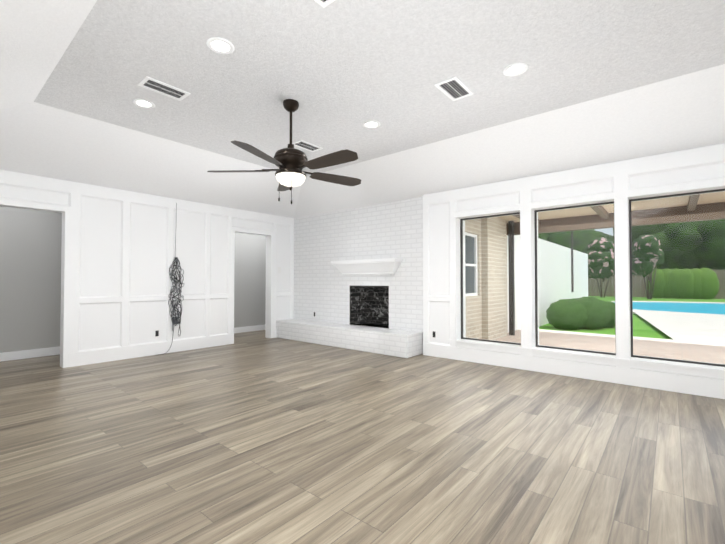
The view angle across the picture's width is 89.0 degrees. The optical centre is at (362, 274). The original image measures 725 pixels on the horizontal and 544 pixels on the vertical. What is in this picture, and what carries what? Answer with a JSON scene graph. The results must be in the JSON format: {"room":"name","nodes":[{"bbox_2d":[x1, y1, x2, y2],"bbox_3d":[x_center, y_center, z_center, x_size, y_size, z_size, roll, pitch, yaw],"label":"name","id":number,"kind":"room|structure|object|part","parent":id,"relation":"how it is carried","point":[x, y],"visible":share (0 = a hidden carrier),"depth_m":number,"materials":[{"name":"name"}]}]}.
{"room":"living room","nodes":[
{"label":"living room","id":0,"kind":"room"},
{"bbox_2d":[0,206,265,352],"bbox_3d":[-3.770,0.026,6.865,0.150,2.440,6.600,-1,-1,40],"label":"wall","id":1,"kind":"structure","parent":0,"point":[30,275],"depth_m":5.51,"materials":[{"name":"grey paint"}]},
{"bbox_2d":[0,325,264,361],"bbox_3d":[-3.753,1.184,6.733,0.018,0.120,6.450,-1,-1,40],"label":"baseboard","id":2,"kind":"structure","parent":1,"relation":"attached to","point":[22,354],"depth_m":5.47,"materials":[{"name":"white paint"}]},
{"bbox_2d":[0,185,289,367],"bbox_3d":[-2.983,-0.214,6.017,0.150,2.890,6.600,-1,-1,40],"label":"wall","id":3,"kind":"structure","parent":0,"point":[100,253],"depth_m":5.59,"materials":[{"name":"white paint"}]},
{"bbox_2d":[0,169,293,367],"bbox_3d":[-3.187,0.005,5.629,0.030,2.440,5.450,-1,-1,40],"label":"trim","id":4,"kind":"structure","parent":3,"relation":"attached to","point":[74,355],"depth_m":5.37,"materials":[{"name":"white paint"}]},
{"bbox_2d":[154,329,159,337],"bbox_3d":[-3.157,0.905,5.665,0.008,0.120,0.075,-1,-1,40],"label":"electrical outlet","id":5,"kind":"object","parent":3,"relation":"attached to","point":[157,333],"visible":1,"depth_m":5.67,"materials":[{"name":"white plastic"}]},
{"bbox_2d":[158,203,183,354],"bbox_3d":[-2.989,0.042,5.765,0.133,2.374,0.426,-1,-1,40],"label":"bundle","id":6,"kind":"object","parent":3,"relation":"attached to","point":[175,319],"visible":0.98,"depth_m":5.82,"materials":[{"name":"black rubber"}]},
{"bbox_2d":[294,197,422,331],"bbox_3d":[-0.142,-0.199,6.836,3.160,2.890,0.300,-1,-1,40],"label":"brick wall","id":7,"kind":"structure","parent":0,"point":[322,284],"depth_m":6.60,"materials":[{"name":"white brick"}]},
{"bbox_2d":[0,330,724,543],"bbox_3d":[0.058,1.238,3.548,10.250,0.100,6.750,-1,-1,40],"label":"floor","id":8,"kind":"structure","parent":0,"point":[255,437],"depth_m":2.41,"materials":[{"name":"brown wood"}]},
{"bbox_2d":[276,258,422,357],"bbox_3d":[-0.400,0.495,6.548,3.112,1.491,0.447,-1,-1,40],"label":"fireplace","id":9,"kind":"object","parent":8,"relation":"on","point":[397,343],"visible":0.88,"depth_m":6.13,"materials":[{"name":"white brick"}]},
{"bbox_2d":[331,258,401,274],"bbox_3d":[0.033,-0.127,6.354,1.430,0.254,0.207,-1,-1,40],"label":"mantel shelf","id":10,"kind":"object","parent":9,"relation":"attached to","point":[384,265],"depth_m":6.26,"materials":[{"name":"white paint"}]},
{"bbox_2d":[0,0,724,217],"bbox_3d":[0.179,-1.444,2.843,8.800,0.360,5.450,-1,-1,40],"label":"ceiling","id":11,"kind":"structure","parent":0,"point":[597,82],"depth_m":3.22,"materials":[{"name":"white paint"}]},
{"bbox_2d":[132,98,154,107],"bbox_3d":[-2.058,-1.609,3.472,0.188,0.008,0.188,-1,-1,40],"label":"recessed light","id":12,"kind":"object","parent":11,"relation":"in","point":[143,103],"visible":1,"depth_m":3.46,"materials":[{"name":"white paint"}]},
{"bbox_2d":[137,76,190,100],"bbox_3d":[-1.724,-1.613,3.214,0.200,0.008,0.360,-1,-1,40],"label":"ceiling vent","id":13,"kind":"object","parent":11,"relation":"in","point":[154,85],"visible":1,"depth_m":3.20,"materials":[{"name":"white metal"}]},
{"bbox_2d":[206,37,234,53],"bbox_3d":[-1.009,-1.623,2.622,0.188,0.008,0.188,-1,-1,40],"label":"recessed light","id":14,"kind":"object","parent":11,"relation":"in","point":[219,45],"visible":1,"depth_m":2.61,"materials":[{"name":"white paint"}]},
{"bbox_2d":[207,99,360,203],"bbox_3d":[-0.616,-1.124,3.420,1.452,0.979,1.502,-1,-1,40],"label":"fan","id":15,"kind":"object","parent":11,"relation":"hanging from","point":[290,161],"visible":1,"depth_m":3.34,"materials":[{"name":"black metal"}]},
{"bbox_3d":[-1.166,-0.968,3.461,0.492,0.044,0.423,-1,-1,40],"label":"blade","id":16,"kind":"part","parent":15,"relation":"part of","materials":[{"name":"brown wood"}]},
{"bbox_3d":[-0.831,-0.977,2.980,0.298,0.044,0.555,-1,-1,40],"label":"blade","id":17,"kind":"part","parent":15,"relation":"part of","materials":[{"name":"brown wood"}]},
{"bbox_3d":[-0.806,-0.960,3.926,0.509,0.044,0.394,-1,-1,40],"label":"blade","id":18,"kind":"part","parent":15,"relation":"part of","materials":[{"name":"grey wood"}]},
{"bbox_3d":[-0.671,-0.874,3.449,0.272,0.096,0.272,-1,-1,40],"label":"lamp shade","id":19,"kind":"part","parent":15,"relation":"part of","materials":[{"name":"white glass"}]},
{"bbox_3d":[-0.671,-1.123,3.453,0.314,0.979,0.314,-1,-1,40],"label":"motor","id":20,"kind":"part","parent":15,"relation":"part of","materials":[{"name":"brown metal"}]},
{"bbox_3d":[-0.270,-0.974,3.149,0.576,0.044,0.168,-1,-1,40],"label":"blade","id":21,"kind":"part","parent":15,"relation":"part of","materials":[{"name":"brown wood"}]},
{"bbox_3d":[-0.257,-0.964,3.727,0.263,0.044,0.566,-1,-1,40],"label":"blade","id":22,"kind":"part","parent":15,"relation":"part of","materials":[{"name":"brown wood"}]},
{"bbox_2d":[292,140,322,151],"bbox_3d":[-0.688,-1.589,4.571,0.200,0.008,0.360,-1,-1,40],"label":"ceiling vent","id":23,"kind":"object","parent":11,"relation":"in","point":[305,145],"visible":0.96,"depth_m":4.57,"materials":[{"name":"white metal"}]},
{"bbox_2d":[314,0,334,7],"bbox_3d":[-0.275,-1.633,2.050,0.200,0.008,0.360,-1,-1,40],"label":"ceiling vent","id":24,"kind":"object","parent":11,"relation":"in","point":[323,3],"visible":1,"depth_m":2.21,"materials":[{"name":"white metal"}]},
{"bbox_2d":[363,120,379,127],"bbox_3d":[0.097,-1.600,3.936,0.188,0.008,0.188,-1,-1,40],"label":"recessed light","id":25,"kind":"object","parent":11,"relation":"in","point":[371,124],"visible":1,"depth_m":3.93,"materials":[{"name":"white paint"}]},
{"bbox_2d":[434,76,473,100],"bbox_3d":[0.803,-1.613,3.215,0.200,0.008,0.360,-1,-1,40],"label":"ceiling vent","id":26,"kind":"object","parent":11,"relation":"in","point":[454,88],"visible":1,"depth_m":3.20,"materials":[{"name":"white metal"}]},
{"bbox_2d":[503,63,527,76],"bbox_3d":[1.208,-1.618,2.917,0.188,0.008,0.188,-1,-1,40],"label":"recessed light","id":27,"kind":"object","parent":11,"relation":"in","point":[515,69],"visible":1,"depth_m":2.91,"materials":[{"name":"white paint"}]},
{"bbox_2d":[350,286,388,327],"bbox_3d":[0.262,0.552,6.615,0.874,0.707,0.500,-1,-1,40],"label":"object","id":28,"kind":"structure","parent":0,"point":[369,305],"depth_m":6.82,"materials":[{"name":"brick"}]},
{"bbox_2d":[425,143,724,379],"bbox_3d":[3.260,-0.250,3.929,5.790,2.890,0.300,-1,-1,40],"label":"wall","id":29,"kind":"structure","parent":0,"point":[439,269],"depth_m":4.87,"materials":[{"name":"white paint"}]},
{"bbox_2d":[432,330,436,338],"bbox_3d":[1.075,0.898,5.533,0.075,0.120,0.008,-1,-1,40],"label":"electrical outlet","id":30,"kind":"object","parent":29,"relation":"attached to","point":[434,333],"visible":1,"depth_m":5.53,"materials":[{"name":"white plastic"}]},
{"bbox_2d":[460,212,520,344],"bbox_3d":[1.798,0.056,5.152,0.892,1.760,0.040,-1,-1,40],"label":"window","id":31,"kind":"structure","parent":29,"relation":"in","point":[462,244],"depth_m":5.24,"materials":[{"name":"clear glass"}]},
{"bbox_2d":[423,144,724,398],"bbox_3d":[3.093,-0.026,3.842,5.640,2.440,0.042,-1,-1,40],"label":"window trim","id":32,"kind":"structure","parent":29,"relation":"in","point":[621,370],"depth_m":4.30,"materials":[{"name":"white paint"}]},
{"bbox_2d":[535,201,615,354],"bbox_3d":[2.577,0.045,4.501,0.872,1.760,0.040,-1,-1,40],"label":"window","id":33,"kind":"structure","parent":29,"relation":"in","point":[536,303],"depth_m":4.54,"materials":[{"name":"clear glass"}]},
{"bbox_2d":[629,189,724,366],"bbox_3d":[3.351,0.034,3.854,0.900,1.760,0.040,-1,-1,40],"label":"window","id":34,"kind":"structure","parent":29,"relation":"in","point":[631,272],"depth_m":3.93,"materials":[{"name":"clear glass"}]},
{"label":"outside","id":35,"kind":"structure","parent":0,"visible":0},
{"bbox_2d":[539,287,724,339],"bbox_3d":[39.006,1.968,32.734,110.000,0.300,89.700,-1,-1,40],"label":"lawn","id":36,"kind":"structure","parent":35,"point":[638,327],"depth_m":9.88,"materials":[{"name":"green plant"}]},
{"bbox_2d":[465,217,507,339],"bbox_3d":[2.112,-0.190,7.070,0.520,3.120,3.050,-1,-1,40],"label":"brick wall","id":37,"kind":"structure","parent":36,"relation":"on","point":[487,263],"depth_m":7.04,"materials":[{"name":"beige brick"}]},
{"bbox_2d":[465,232,477,295],"bbox_3d":[1.928,-0.181,6.748,0.070,1.150,0.700,-1,-1,40],"label":"wing window","id":38,"kind":"structure","parent":37,"relation":"in","point":[471,257],"depth_m":6.86,"materials":[{"name":"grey glass"}]},
{"bbox_3d":[1.916,-0.181,6.758,0.020,1.050,0.600,-1,-1,40],"label":"glass","id":39,"kind":"part","parent":38,"relation":"part of","materials":[{"name":"grey"}]},
{"bbox_2d":[538,233,548,240],"bbox_3d":[16.466,-2.114,41.285,8.458,8.376,7.259,-1,-1,40],"label":"tree","id":40,"kind":"object","parent":36,"relation":"on","point":[545,235],"depth_m":37.75,"materials":[{"name":"green plant"}]},
{"bbox_2d":[507,235,587,332],"bbox_3d":[6.377,0.251,12.263,0.400,2.420,10.400,-1,-1,40],"label":"wall","id":41,"kind":"structure","parent":36,"relation":"on","point":[578,264],"depth_m":11.17,"materials":[{"name":"white paint"}]},
{"bbox_2d":[546,299,588,329],"bbox_3d":[5.330,1.046,9.611,0.982,0.824,0.949,-1,-1,40],"label":"bush","id":42,"kind":"object","parent":36,"relation":"on","point":[573,320],"depth_m":9.31,"materials":[{"name":"green plant"}]},
{"bbox_2d":[547,230,613,251],"bbox_3d":[22.645,-1.348,37.496,6.803,6.712,6.509,-1,-1,40],"label":"tree","id":43,"kind":"object","parent":36,"relation":"on","point":[584,240],"depth_m":35.99,"materials":[{"name":"green plant"}]},
{"bbox_2d":[576,296,611,329],"bbox_3d":[5.933,1.024,9.681,1.023,0.896,1.026,-1,-1,40],"label":"bush","id":44,"kind":"object","parent":36,"relation":"on","point":[593,320],"depth_m":9.29,"materials":[{"name":"green plant"}]},
{"bbox_2d":[583,237,614,297],"bbox_3d":[17.843,-0.487,27.808,2.800,4.653,2.897,-1,-1,40],"label":"tree","id":45,"kind":"object","parent":36,"relation":"on","point":[597,269],"depth_m":26.87,"materials":[{"name":"green plant"}]},
{"bbox_3d":[17.843,-1.233,27.822,2.800,3.161,2.897,-1,-1,40],"label":"crown","id":46,"kind":"part","parent":45,"relation":"part of","materials":[{"name":"green plant"}]},
{"bbox_2d":[603,301,614,327],"bbox_3d":[6.546,1.087,10.017,0.887,0.769,0.881,-1,-1,40],"label":"bush","id":47,"kind":"object","parent":36,"relation":"on","point":[611,323],"depth_m":9.68,"materials":[{"name":"green plant"}]},
{"bbox_2d":[495,330,724,363],"bbox_3d":[8.868,1.230,1.889,16.700,0.100,3.800,-1,-1,40],"label":"patio slab","id":48,"kind":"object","parent":36,"relation":"on","point":[647,350],"depth_m":6.45,"materials":[{"name":"beige concrete"}]},
{"bbox_2d":[508,221,573,334],"bbox_3d":[6.965,0.072,4.881,9.710,2.520,0.420,-1,-1,40],"label":"posts","id":49,"kind":"object","parent":48,"relation":"on","point":[511,278],"depth_m":7.80,"materials":[{"name":"brown metal"}]},
{"bbox_2d":[507,194,724,234],"bbox_3d":[8.673,-1.114,1.696,16.700,0.260,3.190,-1,-1,40],"label":"roof beams","id":50,"kind":"structure","parent":49,"relation":"on","point":[660,217],"depth_m":6.56,"materials":[{"name":"brown wood"}]},
{"bbox_2d":[498,192,724,222],"bbox_3d":[8.724,-1.303,1.761,16.700,0.120,3.350,-1,-1,40],"label":"soffit","id":51,"kind":"structure","parent":50,"relation":"on","point":[670,202],"depth_m":6.31,"materials":[{"name":"brown wood"}]},
{"bbox_2d":[539,301,724,345],"bbox_3d":[16.408,1.403,10.684,18.104,0.100,19.370,-1,-1,40],"label":"pool","id":52,"kind":"object","parent":36,"relation":"in","point":[701,329],"depth_m":10.88,"materials":[{"name":"concrete"}]},
{"bbox_2d":[632,234,664,298],"bbox_3d":[19.438,-0.469,25.329,2.038,4.523,2.218,-1,-1,40],"label":"tree","id":53,"kind":"object","parent":36,"relation":"on","point":[645,268],"depth_m":24.84,"materials":[{"name":"green plant"}]},
{"bbox_3d":[19.438,-1.263,25.343,2.038,2.934,2.218,-1,-1,40],"label":"crown","id":54,"kind":"part","parent":53,"relation":"part of","materials":[{"name":"green plant"}]},
{"bbox_2d":[588,269,724,298],"bbox_3d":[29.256,0.598,21.865,57.000,2.060,0.080,-1,-1,40],"label":"fence","id":55,"kind":"object","parent":36,"relation":"on","point":[594,288],"depth_m":28.62,"materials":[{"name":"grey wood"}]},
{"bbox_2d":[613,221,703,269],"bbox_3d":[27.392,-2.194,33.962,7.297,8.280,7.819,-1,-1,40],"label":"tree","id":56,"kind":"object","parent":36,"relation":"on","point":[656,230],"depth_m":30.77,"materials":[{"name":"green plant"}]},
{"bbox_2d":[646,268,718,298],"bbox_3d":[22.523,0.663,26.067,3.909,2.257,1.214,-1,-1,40],"label":"hedge","id":57,"kind":"object","parent":36,"relation":"on","point":[692,281],"depth_m":25.57,"materials":[{"name":"green plant"}]},
{"bbox_2d":[694,219,724,269],"bbox_3d":[31.162,-1.488,30.866,6.108,6.760,7.856,-1,-1,40],"label":"tree","id":58,"kind":"object","parent":36,"relation":"on","point":[709,258],"depth_m":29.30,"materials":[{"name":"green plant"}]}
]}

